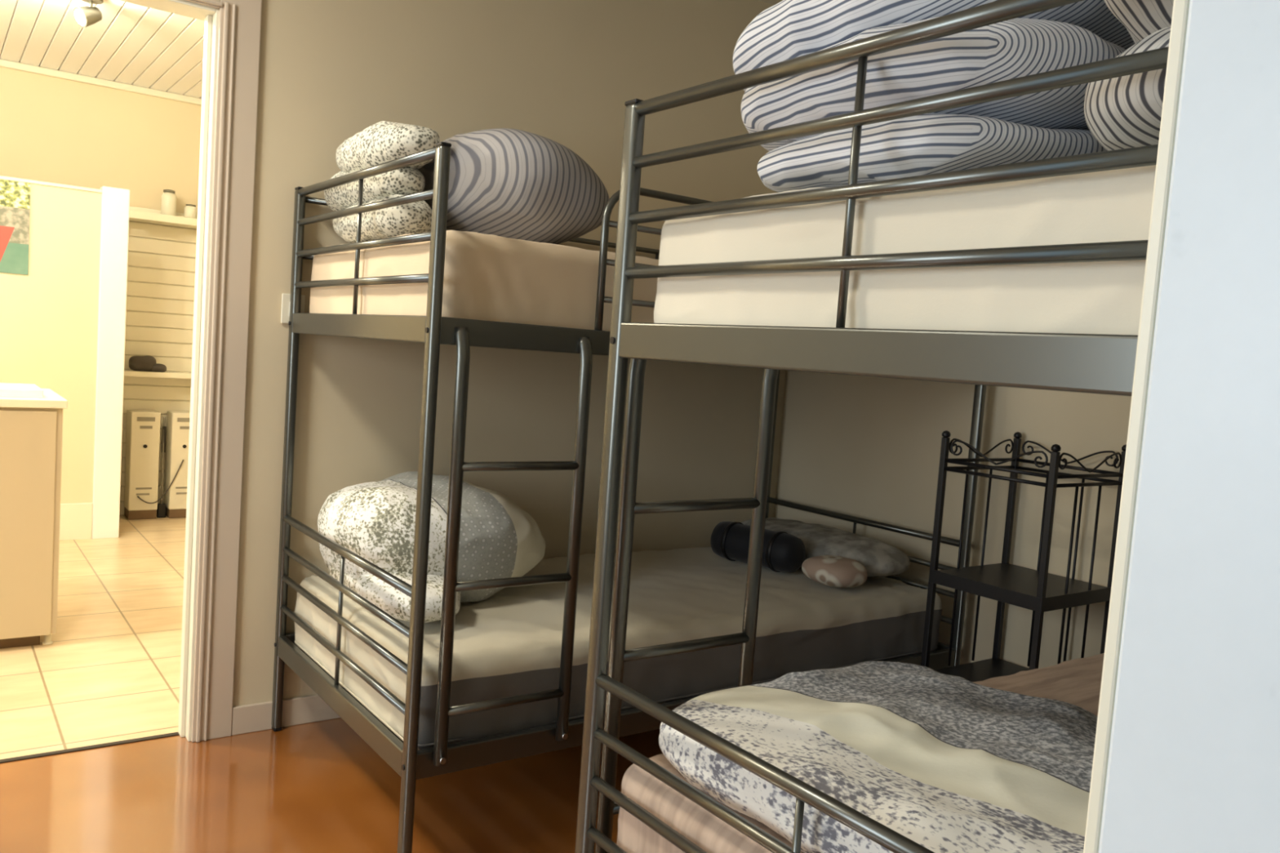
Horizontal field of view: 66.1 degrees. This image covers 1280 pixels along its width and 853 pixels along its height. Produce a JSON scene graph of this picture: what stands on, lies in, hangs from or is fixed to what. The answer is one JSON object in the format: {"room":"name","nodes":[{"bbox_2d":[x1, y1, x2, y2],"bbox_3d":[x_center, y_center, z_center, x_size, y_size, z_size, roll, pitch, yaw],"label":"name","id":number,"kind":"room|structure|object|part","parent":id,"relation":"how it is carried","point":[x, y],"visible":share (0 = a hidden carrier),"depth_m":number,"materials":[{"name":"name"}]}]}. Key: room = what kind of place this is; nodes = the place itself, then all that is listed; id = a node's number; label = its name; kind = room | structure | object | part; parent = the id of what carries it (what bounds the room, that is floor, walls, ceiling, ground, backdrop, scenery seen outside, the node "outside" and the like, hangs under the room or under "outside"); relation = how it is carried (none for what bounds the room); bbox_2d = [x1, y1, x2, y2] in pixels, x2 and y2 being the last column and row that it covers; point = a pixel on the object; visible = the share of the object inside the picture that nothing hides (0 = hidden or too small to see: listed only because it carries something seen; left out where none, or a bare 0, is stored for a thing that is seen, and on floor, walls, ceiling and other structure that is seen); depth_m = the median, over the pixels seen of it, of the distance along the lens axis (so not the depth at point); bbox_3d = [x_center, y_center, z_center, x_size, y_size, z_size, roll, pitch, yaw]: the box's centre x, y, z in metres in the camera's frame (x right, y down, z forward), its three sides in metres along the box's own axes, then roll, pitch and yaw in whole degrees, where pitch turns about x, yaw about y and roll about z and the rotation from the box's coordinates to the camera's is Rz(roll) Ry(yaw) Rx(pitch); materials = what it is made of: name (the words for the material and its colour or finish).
{"room":"dormitory","nodes":[
{"label":"dormitory","id":0,"kind":"room"},
{"bbox_2d":[0,183,102,540],"bbox_3d":[-3.672,-0.330,4.801,1.800,1.868,0.070,1,5,-36],"label":"wall","id":1,"kind":"structure","parent":0,"point":[49,314],"depth_m":5.20,"materials":[{"name":"beige paint"}]},
{"bbox_2d":[0,178,30,275],"bbox_3d":[-3.353,-1.020,4.918,0.514,0.468,0.004,1,5,-36],"label":"poster","id":2,"kind":"object","parent":1,"relation":"attached to","point":[15,196],"visible":1,"depth_m":5.03,"materials":[{"name":"multicoloured paper"}]},
{"bbox_2d":[0,175,102,193],"bbox_3d":[-3.611,-1.268,4.739,1.800,0.017,0.075,1,5,-36],"label":"trim","id":3,"kind":"structure","parent":1,"relation":"attached to","point":[36,182],"depth_m":5.10,"materials":[{"name":"beige wood"}]},
{"bbox_2d":[91,186,129,538],"bbox_3d":[-2.898,-0.336,5.378,0.132,1.905,0.090,1,5,-36],"label":"trim","id":4,"kind":"structure","parent":1,"relation":"attached to","point":[115,207],"depth_m":5.34,"materials":[{"name":"white paint"}]},
{"bbox_2d":[0,515,186,759],"bbox_3d":[-2.946,0.738,4.122,4.600,0.062,3.825,1,5,-36],"label":"floor","id":5,"kind":"structure","parent":0,"point":[110,671],"depth_m":3.53,"materials":[{"name":"beige tile"}]},
{"bbox_2d":[0,388,67,648],"bbox_3d":[-2.536,0.320,3.606,0.680,0.902,0.614,1,5,-36],"label":"base cabinet","id":6,"kind":"object","parent":5,"relation":"on","point":[31,428],"visible":1,"depth_m":3.51,"materials":[{"name":"beige laminate"}]},
{"bbox_2d":[0,388,67,408],"bbox_3d":[-2.505,-0.114,3.575,0.680,0.030,0.614,1,5,-36],"label":"countertop","id":7,"kind":"structure","parent":6,"relation":"on","point":[51,399],"depth_m":3.48,"materials":[{"name":"beige"}]},
{"bbox_2d":[0,382,43,398],"bbox_3d":[-2.372,-0.135,3.579,0.320,0.030,0.320,1,5,-36],"label":"serving tray","id":8,"kind":"object","parent":7,"relation":"on","point":[6,390],"visible":1,"depth_m":3.53,"materials":[{"name":"white paint"}]},
{"bbox_2d":[124,409,160,519],"bbox_3d":[-3.048,0.231,6.026,0.160,0.655,0.176,1,5,-36],"label":"storage box","id":9,"kind":"object","parent":5,"relation":"on","point":[143,426],"visible":1,"depth_m":5.96,"materials":[{"name":"beige plastic"}]},
{"bbox_2d":[119,206,197,515],"bbox_3d":[-2.743,-0.377,6.199,1.086,1.886,0.216,1,5,-36],"label":"shelf unit","id":10,"kind":"object","parent":5,"relation":"on","point":[162,261],"visible":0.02,"depth_m":6.08,"materials":[{"name":"beige wood"}]},
{"bbox_2d":[128,355,166,372],"bbox_3d":[-2.992,-0.384,5.980,0.207,0.094,0.104,1,5,-36],"label":"bag","id":11,"kind":"object","parent":10,"relation":"on","point":[144,363],"visible":1,"depth_m":5.93,"materials":[{"name":"black fabric"}]},
{"bbox_2d":[160,189,176,216],"bbox_3d":[-2.863,-1.357,5.981,0.084,0.160,0.083,1,5,-36],"label":"jar","id":12,"kind":"object","parent":10,"relation":"on","point":[168,203],"visible":0.83,"depth_m":5.95,"materials":[{"name":"beige ceramic"}]},
{"bbox_3d":[-2.858,-1.427,5.975,0.066,0.019,0.064,1,5,-36],"label":"lid","id":13,"kind":"part","parent":12,"relation":"part of","materials":[{"name":"silver metal"}]},
{"bbox_2d":[184,204,197,218],"bbox_3d":[-2.765,-1.321,6.057,0.072,0.090,0.071,1,5,-36],"label":"jar","id":14,"kind":"object","parent":10,"relation":"on","point":[190,211],"visible":0.83,"depth_m":6.03,"materials":[{"name":"beige ceramic"}]},
{"bbox_2d":[156,416,166,517],"bbox_3d":[-2.957,0.251,6.090,0.048,0.621,0.086,1,5,-36],"label":"brush","id":15,"kind":"object","parent":5,"relation":"on","point":[161,511],"visible":0.96,"depth_m":6.08,"materials":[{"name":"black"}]},
{"bbox_3d":[-2.954,0.211,6.095,0.014,0.541,0.074,2,5,-27],"label":"handle","id":16,"kind":"part","parent":15,"relation":"part of","materials":[{"name":"beige"}]},
{"bbox_2d":[164,410,190,518],"bbox_3d":[-2.871,0.234,6.156,0.150,0.655,0.176,1,5,-36],"label":"storage box","id":17,"kind":"object","parent":5,"relation":"on","point":[177,438],"visible":0.62,"depth_m":6.08,"materials":[{"name":"beige plastic"}]},
{"bbox_2d":[137,459,183,503],"bbox_3d":[-2.927,0.336,6.011,0.256,0.270,0.012,1,5,-37],"label":"power cord","id":18,"kind":"object","parent":17,"relation":"attached to","point":[183,460],"visible":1,"depth_m":6.04,"materials":[{"name":"grey plastic"}]},
{"bbox_2d":[0,62,201,215],"bbox_3d":[-3.918,-0.825,5.487,4.600,2.720,0.100,1,5,-36],"label":"wall","id":19,"kind":"structure","parent":0,"point":[53,130],"depth_m":5.83,"materials":[{"name":"beige paint"}]},
{"bbox_2d":[0,58,201,105],"bbox_3d":[-3.948,-2.040,5.235,4.220,0.040,0.030,1,5,-36],"label":"trim","id":20,"kind":"structure","parent":19,"relation":"attached to","point":[4,64],"depth_m":5.78,"materials":[{"name":"beige wood"}]},
{"bbox_2d":[0,717,662,852],"bbox_3d":[-0.205,1.167,0.876,5.200,0.060,4.655,1,5,-36],"label":"floor","id":21,"kind":"structure","parent":0,"point":[316,787],"depth_m":2.54,"materials":[{"name":"brown wood"}]},
{"bbox_2d":[0,732,179,763],"bbox_3d":[-1.705,0.931,2.660,0.920,0.063,0.020,1,5,-36],"label":"trim","id":22,"kind":"structure","parent":21,"relation":"on","point":[168,735],"depth_m":2.77,"materials":[{"name":"black wood"}]},
{"bbox_2d":[271,142,986,852],"bbox_3d":[0.037,0.175,3.105,1.989,1.626,1.041,1,5,-36],"label":"bunk bed","id":23,"kind":"object","parent":21,"relation":"on","point":[433,330],"visible":0.53,"depth_m":2.33,"materials":[{"name":"grey metal"}]},
{"bbox_3d":[-1.048,0.111,2.931,0.026,1.616,0.036,1,5,-36],"label":"post","id":24,"kind":"part","parent":23,"relation":"part of","materials":[{"name":"grey metal"}]},
{"bbox_3d":[-0.295,0.671,3.549,1.942,0.061,0.022,1,5,-36],"label":"rail","id":25,"kind":"part","parent":23,"relation":"part of","materials":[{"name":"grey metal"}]},
{"bbox_3d":[-0.799,0.706,2.577,0.022,0.061,0.950,1,5,-36],"label":"panel","id":26,"kind":"part","parent":23,"relation":"part of","materials":[{"name":"grey metal"}]},
{"bbox_3d":[-0.791,0.590,2.569,0.019,0.018,0.950,1,5,-36],"label":"rail","id":27,"kind":"part","parent":23,"relation":"part of","materials":[{"name":"grey metal"}]},
{"bbox_3d":[-0.784,0.499,2.562,0.019,0.018,0.950,1,5,-36],"label":"rail","id":28,"kind":"part","parent":23,"relation":"part of","materials":[{"name":"grey metal"}]},
{"bbox_3d":[-0.779,0.416,2.556,0.019,0.018,0.950,1,5,-36],"label":"rail","id":29,"kind":"part","parent":23,"relation":"part of","materials":[{"name":"grey metal"}]},
{"bbox_3d":[-0.772,0.322,2.550,0.023,0.022,0.950,1,5,-36],"label":"rail","id":30,"kind":"part","parent":23,"relation":"part of","materials":[{"name":"grey metal"}]},
{"bbox_3d":[-0.731,-0.256,2.508,0.022,0.059,0.950,1,5,-36],"label":"panel","id":31,"kind":"part","parent":23,"relation":"part of","materials":[{"name":"grey metal"}]},
{"bbox_3d":[-0.724,-0.367,2.500,0.019,0.018,0.950,1,5,-36],"label":"rail","id":32,"kind":"part","parent":23,"relation":"part of","materials":[{"name":"grey metal"}]},
{"bbox_3d":[-0.717,-0.457,2.493,0.019,0.018,0.950,1,5,-36],"label":"rail","id":33,"kind":"part","parent":23,"relation":"part of","materials":[{"name":"grey metal"}]},
{"bbox_3d":[-0.711,-0.547,2.487,0.019,0.018,0.950,1,5,-36],"label":"rail","id":34,"kind":"part","parent":23,"relation":"part of","materials":[{"name":"grey metal"}]},
{"bbox_3d":[-0.705,-0.634,2.481,0.023,0.022,0.950,1,5,-36],"label":"rail","id":35,"kind":"part","parent":23,"relation":"part of","materials":[{"name":"grey metal"}]},
{"bbox_3d":[-0.474,0.208,2.145,0.026,1.616,0.036,1,5,-36],"label":"post","id":36,"kind":"part","parent":23,"relation":"part of","materials":[{"name":"grey metal"}]},
{"bbox_3d":[-0.417,0.268,2.168,0.031,0.973,0.040,1,5,-36],"label":"ladder leg","id":37,"kind":"part","parent":23,"relation":"part of","materials":[{"name":"grey metal"}]},
{"bbox_2d":[309,230,658,331],"bbox_3d":[0.067,-0.357,3.076,1.920,0.240,0.922,1,5,-36],"label":"mattress","id":38,"kind":"object","parent":23,"relation":"on","point":[487,277],"visible":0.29,"depth_m":2.31,"materials":[{"name":"beige fabric"}]},
{"bbox_2d":[324,120,439,243],"bbox_3d":[-0.713,-0.656,2.681,0.176,0.308,0.580,1,5,-36],"label":"speckled pillow","id":39,"kind":"object","parent":38,"relation":"on","point":[383,141],"visible":0.7,"depth_m":2.53,"materials":[{"name":"fabric"}]},
{"bbox_2d":[417,128,609,244],"bbox_3d":[-0.387,-0.634,2.703,0.393,0.293,0.812,1,5,-36],"label":"pillow","id":40,"kind":"object","parent":38,"relation":"on","point":[514,184],"visible":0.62,"depth_m":2.42,"materials":[{"name":"grey fabric"}]},
{"bbox_3d":[0.346,-0.194,2.694,1.942,0.059,0.022,1,5,-36],"label":"rail","id":41,"kind":"part","parent":23,"relation":"part of","materials":[{"name":"grey metal"}]},
{"bbox_3d":[-0.161,0.272,2.356,0.031,0.973,0.040,1,5,-36],"label":"ladder leg","id":42,"kind":"part","parent":23,"relation":"part of","materials":[{"name":"grey metal"}]},
{"bbox_2d":[294,546,942,750],"bbox_3d":[-0.003,0.604,3.146,1.931,0.244,0.925,1,5,-36],"label":"mattress","id":43,"kind":"object","parent":23,"relation":"on","point":[508,643],"visible":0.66,"depth_m":2.74,"materials":[{"name":"beige fabric"}]},
{"bbox_2d":[317,471,545,622],"bbox_3d":[-0.563,0.310,2.833,0.619,0.306,0.738,1,5,-36],"label":"duvet","id":44,"kind":"object","parent":43,"relation":"on","point":[375,521],"visible":0.67,"depth_m":2.63,"materials":[{"name":"fabric"}]},
{"bbox_2d":[711,521,805,572],"bbox_3d":[0.412,0.423,3.471,0.364,0.142,0.142,8,6,44],"label":"sleeping bag","id":45,"kind":"object","parent":43,"relation":"on","point":[783,552],"visible":0.95,"depth_m":3.39,"materials":[{"name":"black fabric"}]},
{"bbox_2d":[741,517,910,577],"bbox_3d":[0.644,0.432,3.615,0.313,0.131,0.773,1,5,-36],"label":"pillow","id":46,"kind":"object","parent":43,"relation":"on","point":[879,558],"visible":0.48,"depth_m":3.40,"materials":[{"name":"grey fabric"}]},
{"bbox_2d":[801,555,867,587],"bbox_3d":[0.641,0.477,3.248,0.174,0.092,0.211,1,5,-36],"label":"folded cloth","id":47,"kind":"object","parent":43,"relation":"on","point":[833,571],"visible":1,"depth_m":3.18,"materials":[{"name":"pink fabric"}]},
{"bbox_3d":[0.279,0.768,2.763,1.942,0.061,0.022,1,5,-36],"label":"rail","id":48,"kind":"part","parent":23,"relation":"part of","materials":[{"name":"grey metal"}]},
{"bbox_3d":[0.534,0.138,4.089,0.026,1.616,0.036,1,5,-36],"label":"post","id":49,"kind":"part","parent":23,"relation":"part of","materials":[{"name":"grey metal"}]},
{"bbox_3d":[0.809,0.350,3.708,0.023,0.022,0.950,1,5,-36],"label":"rail","id":50,"kind":"part","parent":23,"relation":"part of","materials":[{"name":"grey metal"}]},
{"bbox_3d":[0.797,0.527,3.720,0.019,0.018,0.950,1,5,-36],"label":"rail","id":51,"kind":"part","parent":23,"relation":"part of","materials":[{"name":"grey metal"}]},
{"bbox_3d":[0.803,0.444,3.714,0.019,0.018,0.950,1,5,-36],"label":"rail","id":52,"kind":"part","parent":23,"relation":"part of","materials":[{"name":"grey metal"}]},
{"bbox_3d":[0.782,0.734,3.735,0.022,0.061,0.950,1,5,-36],"label":"panel","id":53,"kind":"part","parent":23,"relation":"part of","materials":[{"name":"grey metal"}]},
{"bbox_3d":[0.790,0.618,3.727,0.019,0.018,0.950,1,5,-36],"label":"rail","id":54,"kind":"part","parent":23,"relation":"part of","materials":[{"name":"grey metal"}]},
{"bbox_3d":[1.108,0.235,3.303,0.026,1.616,0.036,1,5,-36],"label":"post","id":55,"kind":"part","parent":23,"relation":"part of","materials":[{"name":"grey metal"}]},
{"bbox_2d":[574,0,1168,852],"bbox_3d":[1.005,0.332,1.883,1.989,1.626,1.041,1,5,-36],"label":"bunk bed","id":56,"kind":"object","parent":21,"relation":"on","point":[1090,363],"visible":0.46,"depth_m":1.34,"materials":[{"name":"grey metal"}]},
{"bbox_3d":[0.193,0.749,1.325,0.019,0.018,0.950,1,5,-36],"label":"rail","id":57,"kind":"part","parent":56,"relation":"part of","materials":[{"name":"grey metal"}]},
{"bbox_3d":[-0.064,0.270,1.687,0.026,1.616,0.036,1,5,-36],"label":"post","id":58,"kind":"part","parent":56,"relation":"part of","materials":[{"name":"grey metal"}]},
{"bbox_3d":[-0.031,0.326,1.743,0.031,0.973,0.040,1,5,-36],"label":"ladder leg","id":59,"kind":"part","parent":56,"relation":"part of","materials":[{"name":"grey metal"}]},
{"bbox_3d":[0.199,0.659,1.318,0.019,0.018,0.950,1,5,-36],"label":"rail","id":60,"kind":"part","parent":56,"relation":"part of","materials":[{"name":"grey metal"}]},
{"bbox_3d":[0.205,0.575,1.312,0.019,0.018,0.950,1,5,-36],"label":"rail","id":61,"kind":"part","parent":56,"relation":"part of","materials":[{"name":"grey metal"}]},
{"bbox_3d":[0.225,0.330,1.931,0.031,0.973,0.040,1,5,-36],"label":"ladder leg","id":62,"kind":"part","parent":56,"relation":"part of","materials":[{"name":"grey metal"}]},
{"bbox_3d":[0.212,0.481,1.306,0.023,0.022,0.950,1,5,-36],"label":"rail","id":63,"kind":"part","parent":56,"relation":"part of","materials":[{"name":"grey metal"}]},
{"bbox_3d":[0.279,-0.475,1.236,0.023,0.022,0.950,1,5,-36],"label":"rail","id":64,"kind":"part","parent":56,"relation":"part of","materials":[{"name":"grey metal"}]},
{"bbox_2d":[616,653,1104,852],"bbox_3d":[0.983,0.747,1.902,1.924,0.275,0.920,1,5,-36],"label":"mattress","id":65,"kind":"object","parent":56,"relation":"on","point":[1077,682],"visible":0.19,"depth_m":1.64,"materials":[{"name":"beige fabric"}]},
{"bbox_2d":[658,661,1097,852],"bbox_3d":[0.544,0.538,1.559,0.795,0.130,0.911,1,5,-36],"label":"duvet","id":66,"kind":"object","parent":65,"relation":"on","point":[946,763],"visible":0.77,"depth_m":1.49,"materials":[{"name":"fabric"}]},
{"bbox_3d":[0.253,-0.097,1.264,0.022,0.059,0.950,1,5,-36],"label":"panel","id":67,"kind":"part","parent":56,"relation":"part of","materials":[{"name":"grey metal"}]},
{"bbox_3d":[0.261,-0.208,1.256,0.019,0.018,0.950,1,5,-36],"label":"rail","id":68,"kind":"part","parent":56,"relation":"part of","materials":[{"name":"grey metal"}]},
{"bbox_3d":[0.267,-0.298,1.249,0.019,0.018,0.950,1,5,-36],"label":"rail","id":69,"kind":"part","parent":56,"relation":"part of","materials":[{"name":"grey metal"}]},
{"bbox_3d":[0.273,-0.388,1.243,0.019,0.018,0.950,1,5,-36],"label":"rail","id":70,"kind":"part","parent":56,"relation":"part of","materials":[{"name":"grey metal"}]},
{"bbox_2d":[653,164,1155,334],"bbox_3d":[1.050,-0.198,1.834,1.922,0.239,0.918,1,5,-36],"label":"mattress","id":71,"kind":"object","parent":56,"relation":"on","point":[1101,297],"visible":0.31,"depth_m":1.17,"materials":[{"name":"white fabric"}]},
{"bbox_2d":[733,0,1134,192],"bbox_3d":[0.504,-0.517,1.546,0.689,0.359,0.611,1,5,-39],"label":"duvet","id":72,"kind":"object","parent":71,"relation":"on","point":[1051,123],"visible":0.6,"depth_m":1.28,"materials":[{"name":"white fabric"}]},
{"bbox_2d":[1084,0,1173,151],"bbox_3d":[0.712,-0.511,1.135,0.500,0.443,0.266,1,5,-36],"label":"striped pillow","id":73,"kind":"object","parent":71,"relation":"on","point":[1125,112],"visible":0.24,"depth_m":1.05,"materials":[{"name":"white fabric"}]},
{"bbox_2d":[920,430,1126,682],"bbox_3d":[1.152,0.553,2.995,0.401,1.046,0.385,1,5,-36],"label":"metal rack","id":74,"kind":"object","parent":21,"relation":"on","point":[1039,591],"visible":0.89,"depth_m":2.97,"materials":[{"name":"black metal"}]},
{"bbox_3d":[0.894,0.543,3.030,0.018,1.025,0.018,1,5,-36],"label":"post","id":75,"kind":"part","parent":74,"relation":"part of","materials":[{"name":"black metal"}]},
{"bbox_3d":[1.075,0.131,3.110,0.375,0.011,0.011,1,5,-36],"label":"frame rail","id":76,"kind":"part","parent":74,"relation":"part of","materials":[{"name":"black metal"}]},
{"bbox_3d":[1.077,0.106,3.109,0.375,0.011,0.011,1,5,-36],"label":"frame rail","id":77,"kind":"part","parent":74,"relation":"part of","materials":[{"name":"black metal"}]},
{"bbox_2d":[934,657,1029,682],"bbox_3d":[1.135,0.797,3.011,0.393,0.040,0.378,1,5,-36],"label":"shelf","id":78,"kind":"object","parent":74,"relation":"attached to","point":[981,670],"depth_m":3.12,"materials":[{"name":"black metal"}]},
{"bbox_3d":[1.029,0.146,2.855,0.011,0.011,0.360,1,5,-36],"label":"frame rail","id":79,"kind":"part","parent":74,"relation":"part of","materials":[{"name":"black metal"}]},
{"bbox_3d":[1.031,0.121,2.853,0.011,0.011,0.360,1,5,-36],"label":"frame rail","id":80,"kind":"part","parent":74,"relation":"part of","materials":[{"name":"black metal"}]},
{"bbox_3d":[1.197,0.549,3.251,0.018,1.025,0.018,1,5,-36],"label":"post","id":81,"kind":"part","parent":74,"relation":"part of","materials":[{"name":"black metal"}]},
{"bbox_2d":[928,563,1111,612],"bbox_3d":[1.157,0.479,2.988,0.393,0.040,0.378,1,5,-36],"label":"shelf","id":82,"kind":"object","parent":74,"relation":"attached to","point":[1006,583],"depth_m":2.91,"materials":[{"name":"black metal"}]},
{"bbox_3d":[1.106,0.579,2.740,0.018,1.025,0.018,1,5,-36],"label":"post","id":83,"kind":"part","parent":74,"relation":"part of","materials":[{"name":"black metal"}]},
{"bbox_3d":[1.332,0.151,3.076,0.011,0.011,0.360,1,5,-36],"label":"frame rail","id":84,"kind":"part","parent":74,"relation":"part of","materials":[{"name":"black metal"}]},
{"bbox_3d":[1.333,0.126,3.075,0.011,0.011,0.360,1,5,-36],"label":"frame rail","id":85,"kind":"part","parent":74,"relation":"part of","materials":[{"name":"black metal"}]},
{"bbox_3d":[1.286,0.166,2.821,0.375,0.011,0.011,1,5,-36],"label":"frame rail","id":86,"kind":"part","parent":74,"relation":"part of","materials":[{"name":"black metal"}]},
{"bbox_3d":[1.288,0.141,2.819,0.375,0.011,0.011,1,5,-36],"label":"frame rail","id":87,"kind":"part","parent":74,"relation":"part of","materials":[{"name":"black metal"}]},
{"bbox_3d":[1.408,0.584,2.962,0.018,1.025,0.018,1,5,-36],"label":"post","id":88,"kind":"part","parent":74,"relation":"part of","materials":[{"name":"black metal"}]},
{"bbox_2d":[0,0,782,98],"bbox_3d":[-1.632,-1.776,2.896,5.200,0.095,6.560,1,5,-36],"label":"ceiling","id":89,"kind":"structure","parent":0,"point":[131,44],"depth_m":5.03,"materials":[{"name":"white paint"}]},
{"bbox_2d":[73,0,103,27],"bbox_3d":[-2.408,-1.811,4.299,0.095,0.146,0.111,7,5,31],"label":"ceiling spotlight","id":90,"kind":"object","parent":89,"relation":"attached to","point":[85,16],"visible":1,"depth_m":4.28,"materials":[{"name":"silver metal"}]},
{"bbox_3d":[-2.431,-1.775,4.271,0.068,0.059,0.033,7,5,33],"label":"bulb","id":91,"kind":"part","parent":90,"relation":"part of","materials":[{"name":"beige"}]},
{"bbox_3d":[-2.402,-1.841,4.304,0.014,0.045,0.013,1,5,-36],"label":"stem","id":92,"kind":"part","parent":90,"relation":"part of","materials":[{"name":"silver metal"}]},
{"bbox_2d":[232,0,786,706],"bbox_3d":[-1.474,-0.397,2.647,5.200,2.620,0.100,1,5,-36],"label":"wall","id":93,"kind":"structure","parent":0,"point":[565,73],"depth_m":3.23,"materials":[{"name":"beige paint"}]},
{"bbox_2d":[119,0,262,742],"bbox_3d":[-1.618,-0.180,2.557,1.116,2.180,0.130,1,5,-36],"label":"door frame","id":94,"kind":"structure","parent":93,"relation":"in","point":[232,28],"depth_m":2.80,"materials":[{"name":"beige wood"}]},
{"bbox_3d":[-1.587,-0.175,2.514,1.116,2.180,0.024,1,5,-36],"label":"casing","id":95,"kind":"part","parent":94,"relation":"part of","materials":[{"name":"beige wood"}]},
{"bbox_2d":[231,694,340,735],"bbox_3d":[-0.338,0.890,3.564,2.168,0.085,0.014,1,5,-36],"label":"baseboard","id":96,"kind":"structure","parent":93,"relation":"attached to","point":[251,717],"depth_m":3.01,"materials":[{"name":"beige wood"}]},
{"bbox_2d":[280,293,305,324],"bbox_3d":[-1.025,-0.347,2.909,0.068,0.088,0.012,1,5,-36],"label":"light switch","id":97,"kind":"object","parent":93,"relation":"attached to","point":[285,308],"visible":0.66,"depth_m":2.90,"materials":[{"name":"beige plastic"}]},
{"bbox_2d":[773,370,1131,668],"bbox_3d":[1.483,-0.216,3.023,0.100,2.620,2.800,1,5,-36],"label":"wall","id":98,"kind":"structure","parent":0,"point":[867,447],"depth_m":3.44,"materials":[{"name":"beige paint"}]},
{"bbox_2d":[1098,0,1279,852],"bbox_3d":[1.322,-0.101,1.264,2.355,2.620,0.138,1,5,-36],"label":"door","id":99,"kind":"structure","parent":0,"point":[1193,764],"depth_m":0.60,"materials":[{"name":"white paint"}]},
{"bbox_2d":[1083,0,1190,852],"bbox_3d":[0.339,0.110,0.664,0.064,2.150,0.010,1,5,-36],"label":"trim","id":100,"kind":"structure","parent":99,"relation":"attached to","point":[1180,7],"depth_m":0.64,"materials":[{"name":"beige wood"}]}
]}

